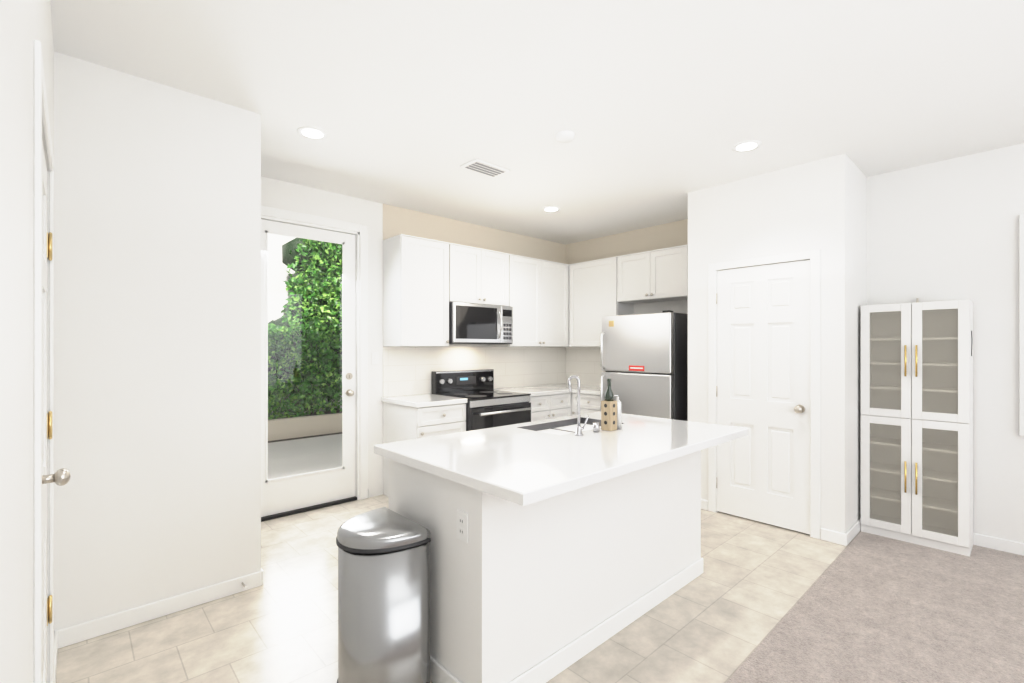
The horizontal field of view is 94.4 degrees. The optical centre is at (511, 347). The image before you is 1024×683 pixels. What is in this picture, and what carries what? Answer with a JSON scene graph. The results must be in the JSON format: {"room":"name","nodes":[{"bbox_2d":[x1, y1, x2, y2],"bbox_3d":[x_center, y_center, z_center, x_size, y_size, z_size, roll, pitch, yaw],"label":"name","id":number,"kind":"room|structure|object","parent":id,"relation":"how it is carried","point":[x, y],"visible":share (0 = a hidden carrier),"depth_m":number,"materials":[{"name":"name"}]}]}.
{"room":"kitchen","nodes":[
{"label":"kitchen","id":0,"kind":"room"},
{"bbox_2d":[0,0,53,682],"bbox_3d":[-0.082,0.010,-0.110,0.130,2.750,6.350,0,0,-43],"label":"wall","id":1,"kind":"structure","parent":0,"point":[24,24],"depth_m":0.81,"materials":[{"name":"white paint"}]},
{"bbox_2d":[34,40,53,682],"bbox_3d":[-1.427,0.335,1.452,0.012,2.102,0.954,0,0,-43],"label":"trim","id":2,"kind":"structure","parent":1,"relation":"attached to","point":[41,114],"depth_m":1.11,"materials":[{"name":"white wood"}]},
{"bbox_2d":[42,141,70,682],"bbox_3d":[-1.424,0.361,1.458,0.102,2.023,0.822,0,0,-43],"label":"door","id":3,"kind":"structure","parent":1,"relation":"in","point":[60,477],"depth_m":1.66,"materials":[{"name":"white wood"}]},
{"bbox_2d":[54,629,61,682],"bbox_3d":[-1.922,1.343,1.989,0.013,0.085,0.490,0,0,-43],"label":"baseboard","id":4,"kind":"structure","parent":1,"relation":"attached to","point":[58,633],"depth_m":2.12,"materials":[{"name":"white wood"}]},
{"bbox_2d":[54,51,260,630],"bbox_3d":[-1.871,0.010,2.478,0.990,2.750,0.120,0,0,-43],"label":"wall","id":5,"kind":"structure","parent":0,"point":[157,322],"depth_m":2.42,"materials":[{"name":"white paint"}]},
{"bbox_2d":[62,568,263,646],"bbox_3d":[-1.775,1.343,2.472,0.883,0.085,0.017,0,0,-43],"label":"baseboard","id":6,"kind":"structure","parent":5,"relation":"attached to","point":[77,633],"depth_m":2.43,"materials":[{"name":"white wood"}]},
{"bbox_2d":[261,176,562,497],"bbox_3d":[-2.140,0.010,3.713,7.890,2.750,0.120,0,0,-43],"label":"wall","id":7,"kind":"structure","parent":0,"point":[283,195],"depth_m":4.39,"materials":[{"name":"white paint"}]},
{"bbox_2d":[261,219,356,521],"bbox_3d":[-1.753,0.176,4.045,0.874,2.418,0.152,0,0,-43],"label":"door","id":8,"kind":"structure","parent":7,"relation":"in","point":[291,495],"depth_m":4.10,"materials":[{"name":"white metal"}]},
{"bbox_2d":[261,206,367,499],"bbox_3d":[-1.761,0.128,4.054,1.060,2.515,0.132,0,0,-43],"label":"trim","id":9,"kind":"structure","parent":7,"relation":"attached to","point":[274,214],"depth_m":4.32,"materials":[{"name":"white wood"}]},
{"bbox_2d":[383,347,566,396],"bbox_3d":[-0.251,0.226,5.365,2.628,0.477,0.010,0,0,-43],"label":"backsplash","id":10,"kind":"structure","parent":7,"relation":"attached to","point":[407,370],"depth_m":5.19,"materials":[{"name":"beige tile"}]},
{"bbox_2d":[383,234,569,346],"bbox_3d":[-0.127,-0.516,5.229,2.626,1.002,0.377,0,0,-43],"label":"upper cabinet","id":11,"kind":"object","parent":7,"relation":"attached to","point":[426,281],"visible":1,"depth_m":4.67,"materials":[{"name":"white wood"}]},
{"bbox_2d":[449,302,512,343],"bbox_3d":[-0.393,-0.241,4.923,0.768,0.403,0.463,0,0,-43],"label":"microwave","id":12,"kind":"object","parent":11,"relation":"attached to","point":[472,323],"visible":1,"depth_m":4.75,"materials":[{"name":"silver metal"}]},
{"bbox_2d":[56,495,860,682],"bbox_3d":[-0.999,1.410,2.535,7.970,0.050,3.400,0,0,-43],"label":"floor","id":13,"kind":"structure","parent":0,"point":[722,616],"depth_m":2.37,"materials":[{"name":"beige tile"}]},
{"bbox_2d":[336,507,430,682],"bbox_3d":[-0.576,1.042,1.918,0.335,0.685,0.378,0,0,-43],"label":"trash can","id":14,"kind":"object","parent":13,"relation":"on","point":[383,594],"visible":1,"depth_m":1.81,"materials":[{"name":"grey metal"}]},
{"bbox_2d":[381,394,466,496],"bbox_3d":[-0.818,0.925,4.407,0.536,0.920,0.647,0,0,-43],"label":"base cabinet","id":15,"kind":"object","parent":13,"relation":"on","point":[408,417],"visible":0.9,"depth_m":4.24,"materials":[{"name":"white wood"}]},
{"bbox_2d":[432,369,531,430],"bbox_3d":[-0.290,0.811,4.812,0.772,1.148,0.733,0,0,-43],"label":"range","id":16,"kind":"object","parent":13,"relation":"on","point":[488,405],"visible":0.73,"depth_m":4.76,"materials":[{"name":"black metal"}]},
{"bbox_2d":[530,395,545,421],"bbox_3d":[0.099,0.945,5.273,0.410,0.880,0.618,0,0,-43],"label":"base cabinet","id":17,"kind":"object","parent":13,"relation":"on","point":[538,402],"depth_m":5.02,"materials":[{"name":"white wood"}]},
{"bbox_2d":[380,451,703,682],"bbox_3d":[0.283,0.945,2.590,1.757,0.880,0.739,0,0,-43],"label":"kitchen island","id":18,"kind":"object","parent":13,"relation":"on","point":[574,549],"depth_m":2.02,"materials":[{"name":"wood"}]},
{"bbox_2d":[457,509,467,542],"bbox_3d":[-0.192,0.685,1.823,0.008,0.114,0.070,0,0,-43],"label":"outlet","id":19,"kind":"object","parent":18,"relation":"attached to","point":[462,525],"visible":1,"depth_m":1.82,"materials":[{"name":"white plastic"}]},
{"bbox_2d":[374,411,747,506],"bbox_3d":[0.354,0.485,2.510,1.816,0.040,1.030,0,0,-43],"label":"island countertop","id":20,"kind":"structure","parent":18,"relation":"on","point":[510,463],"depth_m":2.11,"materials":[{"name":"white stone"}]},
{"bbox_2d":[522,415,600,434],"bbox_3d":[0.362,0.585,2.852,0.625,0.240,0.364,0,0,-43],"label":"sink","id":21,"kind":"object","parent":20,"relation":"in","point":[552,426],"depth_m":2.97,"materials":[{"name":"silver metal"}]},
{"bbox_2d":[568,375,588,435],"bbox_3d":[0.356,0.305,2.546,0.078,0.318,0.089,0,0,-43],"label":"faucet","id":22,"kind":"object","parent":20,"relation":"on","point":[579,428],"visible":1,"depth_m":2.52,"materials":[{"name":"silver metal"}]},
{"bbox_2d":[593,422,599,431],"bbox_3d":[0.467,0.439,2.628,0.040,0.050,0.040,0,0,-43],"label":"glass","id":23,"kind":"object","parent":20,"relation":"on","point":[596,425],"visible":1,"depth_m":2.61,"materials":[{"name":"clear glass"}]},
{"bbox_2d":[601,379,616,430],"bbox_3d":[0.550,0.319,2.684,0.066,0.290,0.066,0,0,-43],"label":"holder","id":24,"kind":"object","parent":20,"relation":"on","point":[608,413],"visible":1,"depth_m":2.66,"materials":[{"name":"beige wood"}]},
{"bbox_2d":[614,395,621,428],"bbox_3d":[0.603,0.367,2.718,0.054,0.195,0.045,0,0,-43],"label":"soap pump","id":25,"kind":"object","parent":20,"relation":"on","point":[619,414],"visible":0.73,"depth_m":2.70,"materials":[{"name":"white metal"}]},
{"bbox_2d":[546,391,573,418],"bbox_3d":[0.344,0.945,5.451,0.438,0.880,0.690,0,0,-43],"label":"base cabinet","id":26,"kind":"object","parent":13,"relation":"on","point":[551,401],"depth_m":5.25,"materials":[{"name":"white wood"}]},
{"bbox_2d":[494,383,593,394],"bbox_3d":[0.440,0.485,5.575,1.322,0.040,0.637,0,0,-43],"label":"countertop","id":27,"kind":"structure","parent":26,"relation":"on","point":[541,389],"depth_m":5.31,"materials":[{"name":"white stone"}]},
{"bbox_2d":[572,387,600,394],"bbox_3d":[1.077,0.485,5.392,0.638,0.040,0.495,0,0,-43],"label":"countertop","id":28,"kind":"structure","parent":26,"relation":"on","point":[593,390],"depth_m":5.31,"materials":[{"name":"white stone"}]},
{"bbox_2d":[574,391,600,414],"bbox_3d":[1.042,0.945,5.393,0.689,0.880,0.524,0,0,-43],"label":"base cabinet","id":29,"kind":"object","parent":13,"relation":"on","point":[589,403],"depth_m":5.22,"materials":[{"name":"white wood"}]},
{"bbox_2d":[601,310,687,420],"bbox_3d":[1.429,0.520,4.819,0.804,1.730,0.775,0,0,-43],"label":"fridge","id":30,"kind":"object","parent":13,"relation":"on","point":[644,362],"visible":0.5,"depth_m":4.49,"materials":[{"name":"silver metal"}]},
{"bbox_2d":[383,204,566,263],"bbox_3d":[-0.254,-1.192,5.369,2.629,0.344,0.004,0,0,-43],"label":"wall","id":31,"kind":"structure","parent":0,"point":[398,221],"depth_m":5.14,"materials":[{"name":"beige paint"}]},
{"bbox_2d":[50,0,1023,244],"bbox_3d":[0.439,-1.415,0.977,7.970,0.100,7.640,0,0,-43],"label":"ceiling","id":32,"kind":"structure","parent":0,"point":[660,109],"depth_m":2.47,"materials":[{"name":"white paint"}]},
{"bbox_2d":[297,126,327,139],"bbox_3d":[-1.266,-1.363,3.009,0.184,0.004,0.184,0,0,-43],"label":"recessed light","id":33,"kind":"object","parent":32,"relation":"in","point":[314,133],"visible":1,"depth_m":3.00,"materials":[{"name":"white plastic"}]},
{"bbox_2d":[460,159,509,177],"bbox_3d":[-0.202,-1.357,3.596,0.340,0.014,0.200,0,0,-43],"label":"ceiling vent","id":34,"kind":"object","parent":32,"relation":"in","point":[484,168],"visible":0.98,"depth_m":3.57,"materials":[{"name":"white metal"}]},
{"bbox_2d":[542,206,560,211],"bbox_3d":[0.385,-1.363,4.655,0.184,0.004,0.184,0,0,-43],"label":"recessed light","id":35,"kind":"object","parent":32,"relation":"in","point":[551,209],"visible":1,"depth_m":4.66,"materials":[{"name":"white plastic"}]},
{"bbox_2d":[556,131,574,142],"bbox_3d":[0.341,-1.349,3.036,0.124,0.032,0.124,0,0,-43],"label":"smoke detector","id":36,"kind":"object","parent":32,"relation":"attached to","point":[565,136],"visible":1,"depth_m":3.00,"materials":[{"name":"white plastic"}]},
{"bbox_2d":[732,140,761,151],"bbox_3d":[1.587,-1.363,3.206,0.184,0.004,0.184,0,0,-43],"label":"recessed light","id":37,"kind":"object","parent":32,"relation":"in","point":[746,146],"visible":1,"depth_m":3.20,"materials":[{"name":"white plastic"}]},
{"bbox_2d":[567,219,687,263],"bbox_3d":[1.431,-1.192,5.480,0.004,0.344,2.070,0,0,-43],"label":"soffit","id":38,"kind":"structure","parent":0,"point":[672,234],"depth_m":5.53,"materials":[{"name":"beige paint"}]},
{"bbox_2d":[583,300,687,385],"bbox_3d":[1.468,0.010,5.532,0.120,2.750,2.100,0,0,-43],"label":"wall","id":39,"kind":"structure","parent":0,"point":[680,306],"depth_m":5.24,"materials":[{"name":"white paint"}]},
{"bbox_2d":[567,347,604,385],"bbox_3d":[1.100,0.226,5.831,0.010,0.477,1.110,0,0,-43],"label":"backsplash","id":40,"kind":"structure","parent":39,"relation":"attached to","point":[582,362],"depth_m":6.01,"materials":[{"name":"beige tile"}]},
{"bbox_2d":[569,244,687,346],"bbox_3d":[1.325,-0.516,5.316,0.377,1.002,1.516,0,0,-43],"label":"upper cabinet","id":41,"kind":"object","parent":39,"relation":"attached to","point":[613,286],"visible":0.79,"depth_m":5.28,"materials":[{"name":"white wood"}]},
{"bbox_2d":[688,153,851,538],"bbox_3d":[1.978,0.010,3.784,0.100,2.750,1.160,0,0,-43],"label":"wall","id":42,"kind":"structure","parent":0,"point":[821,204],"depth_m":3.50,"materials":[{"name":"white paint"}]},
{"bbox_2d":[716,260,809,533],"bbox_3d":[1.946,0.361,3.731,0.105,2.023,0.694,0,0,-43],"label":"pantry door","id":43,"kind":"structure","parent":42,"relation":"in","point":[763,370],"depth_m":3.71,"materials":[{"name":"white wood"}]},
{"bbox_2d":[708,249,819,538],"bbox_3d":[1.950,0.335,3.732,0.012,2.102,0.824,0,0,-43],"label":"trim","id":44,"kind":"structure","parent":42,"relation":"attached to","point":[814,255],"depth_m":3.47,"materials":[{"name":"white wood"}]},
{"bbox_2d":[852,162,866,525],"bbox_3d":[2.624,0.010,3.674,0.660,2.750,0.120,0,0,-43],"label":"wall","id":45,"kind":"structure","parent":0,"point":[859,180],"depth_m":3.57,"materials":[{"name":"white paint"}]},
{"bbox_2d":[842,518,860,545],"bbox_3d":[2.575,1.343,3.534,0.663,0.085,0.017,0,0,-43],"label":"baseboard","id":46,"kind":"structure","parent":45,"relation":"attached to","point":[847,537],"depth_m":3.40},
{"bbox_2d":[726,531,1023,682],"bbox_3d":[1.592,1.408,-0.273,7.970,0.054,4.240,0,0,-43],"label":"floor","id":47,"kind":"structure","parent":0,"point":[870,608],"depth_m":2.38,"materials":[{"name":"beige carpet"}]},
{"bbox_2d":[861,298,972,556],"bbox_3d":[2.918,0.507,3.430,0.327,1.755,0.602,0,0,-43],"label":"display cabinet","id":48,"kind":"object","parent":47,"relation":"on","point":[917,422],"visible":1,"depth_m":3.38,"materials":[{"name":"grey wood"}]},
{"bbox_2d":[867,143,1023,542],"bbox_3d":[4.255,0.010,2.334,0.120,2.750,4.060,0,0,-43],"label":"wall","id":49,"kind":"structure","parent":0,"point":[946,230],"depth_m":3.32,"materials":[{"name":"white paint"}]},
{"bbox_2d":[973,533,1023,555],"bbox_3d":[4.206,1.343,2.289,0.013,0.085,4.060,0,0,-43],"label":"baseboard","id":50,"kind":"structure","parent":49,"relation":"attached to","point":[995,543],"depth_m":3.24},
{"bbox_2d":[1019,215,1023,435],"bbox_3d":[3.650,-0.150,2.878,0.028,1.470,0.780,0,0,-43],"label":"picture frame","id":51,"kind":"object","parent":49,"relation":"attached to","point":[1021,325],"visible":1,"depth_m":3.15,"materials":[{"name":"white"}]},
{"label":"outside","id":52,"kind":"structure","parent":0,"visible":0},
{"bbox_2d":[268,434,341,479],"bbox_3d":[-2.093,1.407,6.069,10.845,0.035,3.278,0,0,-43],"label":"patio","id":53,"kind":"structure","parent":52,"point":[321,455],"depth_m":6.13,"materials":[{"name":"concrete"}]},
{"bbox_2d":[268,233,341,413],"bbox_3d":[-2.880,-0.795,6.807,11.000,4.440,5.429,0,0,-43],"label":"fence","id":54,"kind":"object","parent":53,"relation":"on","point":[280,269],"depth_m":8.89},
{"bbox_2d":[268,410,341,442],"bbox_3d":[-3.882,1.255,8.008,10.845,0.340,1.995,0,0,-43],"label":"planter","id":55,"kind":"object","parent":53,"relation":"on","point":[295,426],"depth_m":7.40,"materials":[{"name":"concrete"}]},
{"bbox_2d":[268,238,341,419],"bbox_3d":[-3.284,-0.456,8.619,4.456,3.408,1.554,0,0,-43],"label":"hedge","id":56,"kind":"object","parent":55,"relation":"in","point":[319,297],"depth_m":7.87,"materials":[{"name":"green plant"}]}
]}

